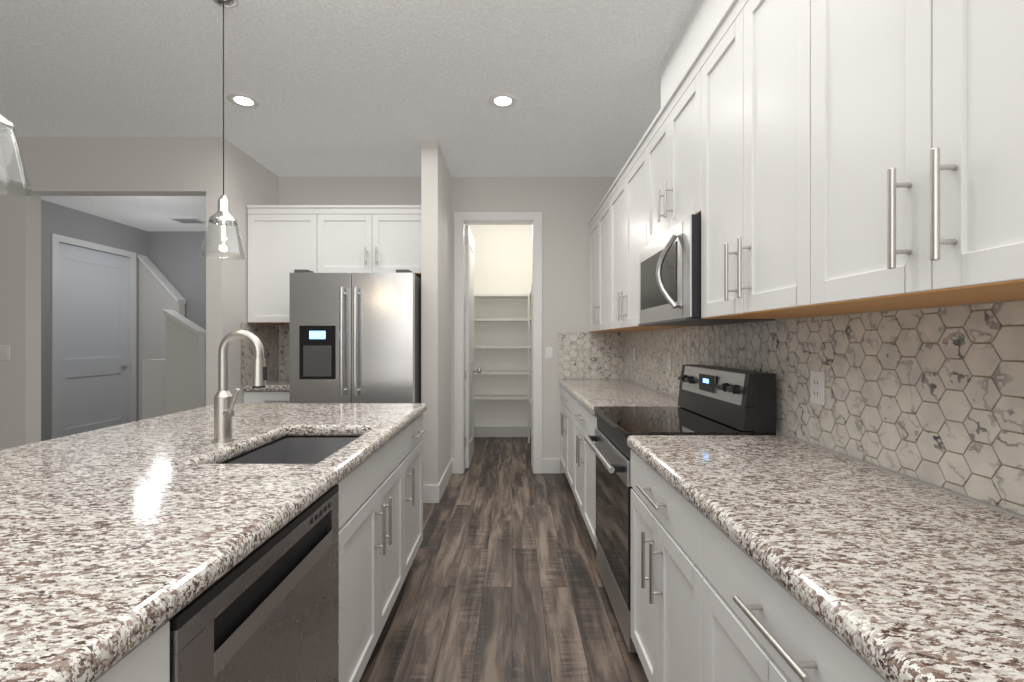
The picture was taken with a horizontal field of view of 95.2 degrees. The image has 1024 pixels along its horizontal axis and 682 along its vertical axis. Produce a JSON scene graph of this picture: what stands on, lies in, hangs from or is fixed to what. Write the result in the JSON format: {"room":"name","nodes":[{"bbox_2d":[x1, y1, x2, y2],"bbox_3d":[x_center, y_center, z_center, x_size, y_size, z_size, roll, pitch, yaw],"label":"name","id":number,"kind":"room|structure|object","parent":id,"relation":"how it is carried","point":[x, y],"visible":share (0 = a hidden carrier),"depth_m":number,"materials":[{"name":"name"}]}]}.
{"room":"kitchen","nodes":[
{"label":"kitchen","id":0,"kind":"room"},
{"bbox_2d":[0,137,235,449],"bbox_3d":[-4.118,-0.155,3.710,3.705,2.880,0.120,0,0,0],"label":"wall","id":1,"kind":"structure","parent":0,"point":[210,288],"depth_m":3.65,"materials":[{"name":"grey paint"}]},
{"bbox_2d":[0,345,9,359],"bbox_3d":[-3.970,0.092,3.645,0.100,0.115,0.008,0,0,0],"label":"light switch","id":2,"kind":"object","parent":1,"relation":"attached to","point":[4,352],"visible":1,"depth_m":3.64,"materials":[{"name":"white plastic"}]},
{"bbox_2d":[51,233,135,438],"bbox_3d":[-5.353,0.022,5.975,0.135,2.525,1.200,0,0,0],"label":"door frame","id":3,"kind":"structure","parent":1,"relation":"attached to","point":[56,239],"depth_m":5.59,"materials":[{"name":"white wood"}]},
{"bbox_2d":[59,243,128,436],"bbox_3d":[-5.324,0.057,5.973,0.095,2.433,1.042,0,0,0],"label":"hall door","id":4,"kind":"structure","parent":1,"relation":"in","point":[93,340],"depth_m":5.94,"materials":[{"name":"white wood"}]},
{"bbox_2d":[236,228,257,402],"bbox_3d":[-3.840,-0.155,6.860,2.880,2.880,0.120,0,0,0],"label":"wall","id":5,"kind":"structure","parent":0,"point":[241,265],"depth_m":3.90,"materials":[{"name":"grey paint"}]},
{"bbox_2d":[0,0,695,230],"bbox_3d":[-2.450,-1.645,2.100,7.500,0.100,9.800,0,0,0],"label":"ceiling","id":6,"kind":"structure","parent":0,"point":[359,88],"depth_m":2.86,"materials":[{"name":"white paint"}]},
{"bbox_2d":[0,113,33,196],"bbox_3d":[-1.340,-0.994,1.180,0.187,1.202,0.187,0,0,0],"label":"pendant light","id":7,"kind":"object","parent":6,"relation":"hanging from","point":[7,126],"visible":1,"depth_m":1.21,"materials":[{"name":"clear glass"}]},
{"bbox_2d":[168,218,205,223],"bbox_3d":[-4.275,-1.588,6.175,0.350,0.013,0.250,0,0,0],"label":"ceiling vent","id":8,"kind":"object","parent":6,"relation":"in","point":[189,220],"visible":0.98,"depth_m":6.14,"materials":[{"name":"white metal"}]},
{"bbox_2d":[199,0,245,259],"bbox_3d":[-1.340,-0.994,2.170,0.187,1.202,0.187,0,0,0],"label":"pendant light","id":9,"kind":"object","parent":6,"relation":"hanging from","point":[221,216],"visible":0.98,"depth_m":2.16,"materials":[{"name":"clear glass"}]},
{"bbox_2d":[227,93,259,107],"bbox_3d":[-1.780,-1.590,3.100,0.194,0.008,0.194,0,0,0],"label":"recessed light","id":10,"kind":"object","parent":6,"relation":"in","point":[243,100],"visible":1,"depth_m":3.09,"materials":[{"name":"white plastic"}]},
{"bbox_2d":[488,93,517,107],"bbox_3d":[-0.060,-1.590,3.100,0.194,0.008,0.194,0,0,0],"label":"recessed light","id":11,"kind":"object","parent":6,"relation":"in","point":[502,100],"visible":1,"depth_m":3.09,"materials":[{"name":"white plastic"}]},
{"bbox_2d":[260,172,599,472],"bbox_3d":[-0.655,-0.155,4.600,3.470,2.880,0.180,0,0,0],"label":"wall","id":12,"kind":"structure","parent":0,"point":[502,253],"depth_m":4.54,"materials":[{"name":"grey paint"}]},
{"bbox_2d":[241,323,278,384],"bbox_3d":[-2.261,0.108,4.215,0.006,0.522,0.631,0,0,0],"label":"backsplash","id":13,"kind":"structure","parent":12,"relation":"attached to","point":[267,335],"depth_m":4.26,"materials":[{"name":"stone"}]},
{"bbox_2d":[280,325,289,378],"bbox_3d":[-1.960,0.108,4.536,0.588,0.522,0.006,0,0,0],"label":"backsplash","id":14,"kind":"structure","parent":12,"relation":"attached to","point":[284,351],"depth_m":4.53,"materials":[{"name":"stone"}]},
{"bbox_2d":[247,205,322,324],"bbox_3d":[-1.930,-0.658,4.257,0.649,0.994,0.553,0,0,0],"label":"upper cabinet","id":15,"kind":"object","parent":12,"relation":"attached to","point":[284,241],"depth_m":3.99,"materials":[{"name":"white wood"}]},
{"bbox_2d":[323,205,420,278],"bbox_3d":[-1.192,-0.868,4.257,0.940,0.574,0.553,0,0,0],"label":"upper cabinet","id":16,"kind":"object","parent":12,"relation":"attached to","point":[356,238],"depth_m":3.99,"materials":[{"name":"white wood"}]},
{"bbox_2d":[465,225,481,467],"bbox_3d":[-0.407,0.059,5.012,0.124,2.428,0.712,0,0,0],"label":"pantry door","id":17,"kind":"structure","parent":12,"relation":"in","point":[470,370],"depth_m":4.76,"materials":[{"name":"white wood"}]},
{"bbox_2d":[454,212,541,473],"bbox_3d":[-0.134,0.018,4.593,0.853,2.535,0.143,0,0,0],"label":"door frame","id":18,"kind":"structure","parent":12,"relation":"attached to","point":[463,219],"depth_m":4.52,"materials":[{"name":"white wood"}]},
{"bbox_2d":[474,426,530,436],"bbox_3d":[-0.150,1.212,6.241,1.320,0.145,0.018,0,0,0],"label":"baseboard","id":19,"kind":"structure","parent":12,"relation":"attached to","point":[479,431],"depth_m":6.24,"materials":[{"name":"white wood"}]},
{"bbox_2d":[545,347,552,358],"bbox_3d":[0.360,0.115,4.535,0.070,0.114,0.008,0,0,0],"label":"light switch","id":20,"kind":"object","parent":12,"relation":"attached to","point":[548,352],"visible":1,"depth_m":4.53,"materials":[{"name":"white plastic"}]},
{"bbox_2d":[559,332,622,378],"bbox_3d":[0.766,0.142,4.536,0.628,0.455,0.006,0,0,0],"label":"backsplash","id":21,"kind":"structure","parent":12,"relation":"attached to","point":[590,355],"depth_m":4.53,"materials":[{"name":"tile"}]},
{"bbox_2d":[420,140,451,484],"bbox_3d":[-0.655,-0.155,4.110,0.130,2.880,0.800,0,0,0],"label":"wall","id":22,"kind":"structure","parent":0,"point":[435,179],"depth_m":3.71,"materials":[{"name":"grey paint"}]},
{"bbox_2d":[436,458,453,502],"bbox_3d":[-0.580,1.212,4.118,0.020,0.145,0.844,0,0,0],"label":"baseboard","id":23,"kind":"structure","parent":22,"relation":"attached to","point":[440,488],"depth_m":3.99,"materials":[{"name":"white wood"}]},
{"bbox_2d":[359,437,648,681],"bbox_3d":[-2.450,1.335,2.100,7.500,0.100,9.800,0,0,0],"label":"floor","id":24,"kind":"structure","parent":0,"point":[503,581],"depth_m":2.38,"materials":[{"name":"brown wood"}]},
{"bbox_2d":[137,254,205,419],"bbox_3d":[-3.870,0.028,5.845,2.840,2.515,1.840,0,0,0],"label":"staircase","id":25,"kind":"structure","parent":24,"relation":"on","point":[172,358],"depth_m":5.07,"materials":[{"name":"grey paint"}]},
{"bbox_2d":[168,484,338,681],"bbox_3d":[-0.802,0.857,1.060,0.571,0.857,0.674,0,0,0],"label":"dishwasher","id":26,"kind":"object","parent":24,"relation":"on","point":[267,610],"visible":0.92,"depth_m":1.03,"materials":[{"name":"silver metal"}]},
{"bbox_2d":[96,410,425,681],"bbox_3d":[-0.965,0.854,0.800,0.961,0.862,3.920,0,0,0],"label":"kitchen island","id":27,"kind":"object","parent":24,"relation":"on","point":[381,501],"depth_m":1.73,"materials":[{"name":"white"}]},
{"bbox_2d":[0,403,426,681],"bbox_3d":[-1.133,0.396,0.800,1.255,0.050,4.000,0,0,0],"label":"island countertop","id":28,"kind":"structure","parent":27,"relation":"on","point":[107,534],"depth_m":1.00,"materials":[{"name":"stone"}]},
{"bbox_2d":[204,330,266,441],"bbox_3d":[-1.015,0.165,1.735,0.194,0.412,0.084,0,0,0],"label":"faucet","id":29,"kind":"object","parent":28,"relation":"on","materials":[{"name":"silver metal"}]},
{"bbox_2d":[220,434,355,461],"bbox_3d":[-0.795,0.530,1.740,0.448,0.243,0.688,0,0,0],"label":"sink","id":30,"kind":"object","parent":28,"relation":"in","point":[289,447],"depth_m":2.05,"materials":[{"name":"grey metal"}]},
{"bbox_2d":[244,391,289,402],"bbox_3d":[-1.960,0.854,4.205,0.588,0.862,0.650,0,0,0],"label":"base cabinet","id":31,"kind":"object","parent":24,"relation":"on","point":[266,396],"visible":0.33,"depth_m":3.92,"materials":[{"name":"white wood"}]},
{"bbox_2d":[243,379,289,390],"bbox_3d":[-1.960,0.396,4.215,0.588,0.050,0.631,0,0,0],"label":"countertop","id":32,"kind":"structure","parent":31,"relation":"on","point":[280,385],"depth_m":3.90,"materials":[{"name":"stone"}]},
{"bbox_2d":[290,270,420,402],"bbox_3d":[-1.200,0.375,3.896,0.920,1.820,0.969,0,0,0],"label":"refrigerator","id":33,"kind":"object","parent":24,"relation":"on","point":[355,337],"visible":0.54,"depth_m":3.48,"materials":[{"name":"silver metal"}]},
{"bbox_2d":[527,283,531,465],"bbox_3d":[0.367,0.345,5.518,0.335,1.880,1.435,0,0,0],"label":"shelf","id":34,"kind":"object","parent":24,"relation":"on","point":[528,397],"depth_m":5.87,"materials":[{"name":"white wood"}]},
{"bbox_2d":[560,385,572,488],"bbox_3d":[0.775,0.854,4.026,0.610,0.862,1.024,0,0,0],"label":"base cabinet","id":35,"kind":"object","parent":24,"relation":"on","point":[565,397],"depth_m":4.01,"materials":[{"name":"white wood"}]},
{"bbox_2d":[572,397,597,548],"bbox_3d":[0.775,0.854,3.116,0.610,0.862,1.024,0,0,0],"label":"base cabinet","id":36,"kind":"object","parent":24,"relation":"on","point":[578,421],"depth_m":3.03,"materials":[{"name":"white wood"}]},
{"bbox_2d":[559,379,677,415],"bbox_3d":[0.767,0.396,3.567,0.630,0.050,1.928,0,0,0],"label":"countertop","id":37,"kind":"structure","parent":36,"relation":"on","point":[589,394],"depth_m":3.25,"materials":[{"name":"stone"}]},
{"bbox_2d":[631,449,706,681],"bbox_3d":[0.775,0.854,1.478,0.610,0.862,0.757,0,0,0],"label":"base cabinet","id":38,"kind":"object","parent":24,"relation":"on","point":[669,533],"depth_m":1.43,"materials":[{"name":"white wood"}]},
{"bbox_2d":[584,364,775,655],"bbox_3d":[0.723,0.708,2.230,0.661,1.155,0.738,0,0,0],"label":"range","id":39,"kind":"object","parent":24,"relation":"on","point":[714,400],"visible":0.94,"depth_m":2.06,"materials":[{"name":"black metal"}]},
{"bbox_2d":[707,518,887,681],"bbox_3d":[0.775,0.854,0.801,0.610,0.862,0.824,0,0,0],"label":"base cabinet","id":40,"kind":"object","parent":24,"relation":"on","point":[711,601],"depth_m":0.88,"materials":[{"name":"white wood"}]},
{"bbox_2d":[627,435,1023,681],"bbox_3d":[0.767,0.396,0.729,0.630,0.050,2.257,0,0,0],"label":"countertop","id":41,"kind":"structure","parent":40,"relation":"on","point":[888,576],"depth_m":0.85,"materials":[{"name":"stone"}]},
{"bbox_2d":[600,0,1023,518],"bbox_3d":[1.035,-0.155,0.970,0.350,2.880,7.380,0,0,0],"label":"wall","id":42,"kind":"structure","parent":0,"point":[703,14],"depth_m":2.20,"materials":[{"name":"grey paint"}]},
{"bbox_2d":[588,185,611,331],"bbox_3d":[0.918,-0.624,4.026,0.335,1.062,1.024,0,0,0],"label":"upper cabinet","id":43,"kind":"object","parent":42,"relation":"attached to","point":[600,223],"depth_m":3.96,"materials":[{"name":"white wood"}]},
{"bbox_2d":[612,129,692,331],"bbox_3d":[0.918,-0.624,3.088,0.335,1.062,1.081,0,0,0],"label":"upper cabinet","id":44,"kind":"object","parent":42,"relation":"attached to","point":[630,187],"depth_m":3.02,"materials":[{"name":"white wood"}]},
{"bbox_2d":[648,48,699,243],"bbox_3d":[0.918,-0.838,2.230,0.335,0.634,0.748,0,0,0],"label":"upper cabinet","id":45,"kind":"object","parent":42,"relation":"attached to","point":[674,133],"depth_m":2.16,"materials":[{"name":"white wood"}]},
{"bbox_2d":[638,214,774,325],"bbox_3d":[0.860,-0.294,2.230,0.444,0.422,0.738,0,0,0],"label":"microwave","id":46,"kind":"object","parent":45,"relation":"attached to","point":[670,276],"visible":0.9,"depth_m":2.03,"materials":[{"name":"silver metal"}]},
{"bbox_2d":[696,0,916,318],"bbox_3d":[0.918,-0.624,1.516,0.335,1.062,0.794,0,0,0],"label":"upper cabinet","id":47,"kind":"object","parent":42,"relation":"attached to","point":[809,158],"depth_m":1.42,"materials":[{"name":"white wood"}]},
{"bbox_2d":[624,301,1023,514],"bbox_3d":[1.086,0.142,2.068,0.006,0.455,4.936,0,0,0],"label":"backsplash","id":48,"kind":"structure","parent":42,"relation":"attached to","point":[934,396],"depth_m":1.31,"materials":[{"name":"tile"}]},
{"bbox_2d":[633,347,635,360],"bbox_3d":[1.077,0.115,4.120,0.008,0.116,0.072,0,0,0],"label":"electrical outlet","id":49,"kind":"object","parent":48,"relation":"attached to","point":[634,353],"visible":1,"depth_m":4.11,"materials":[{"name":"white plastic"}]},
{"bbox_2d":[667,352,671,368],"bbox_3d":[1.077,0.135,3.200,0.008,0.116,0.072,0,0,0],"label":"electrical outlet","id":50,"kind":"object","parent":48,"relation":"attached to","point":[669,360],"visible":1,"depth_m":3.19,"materials":[{"name":"white plastic"}]},
{"bbox_2d":[810,371,824,405],"bbox_3d":[1.077,0.165,1.650,0.008,0.116,0.072,0,0,0],"label":"electrical outlet","id":51,"kind":"object","parent":48,"relation":"attached to","point":[817,387],"visible":1,"depth_m":1.64,"materials":[{"name":"white plastic"}]},
{"bbox_2d":[824,0,1023,307],"bbox_3d":[0.918,-0.624,0.836,0.335,1.062,0.794,0,0,0],"label":"upper cabinet","id":52,"kind":"object","parent":42,"relation":"attached to","point":[924,99],"depth_m":0.86,"materials":[{"name":"white wood"}]}
]}

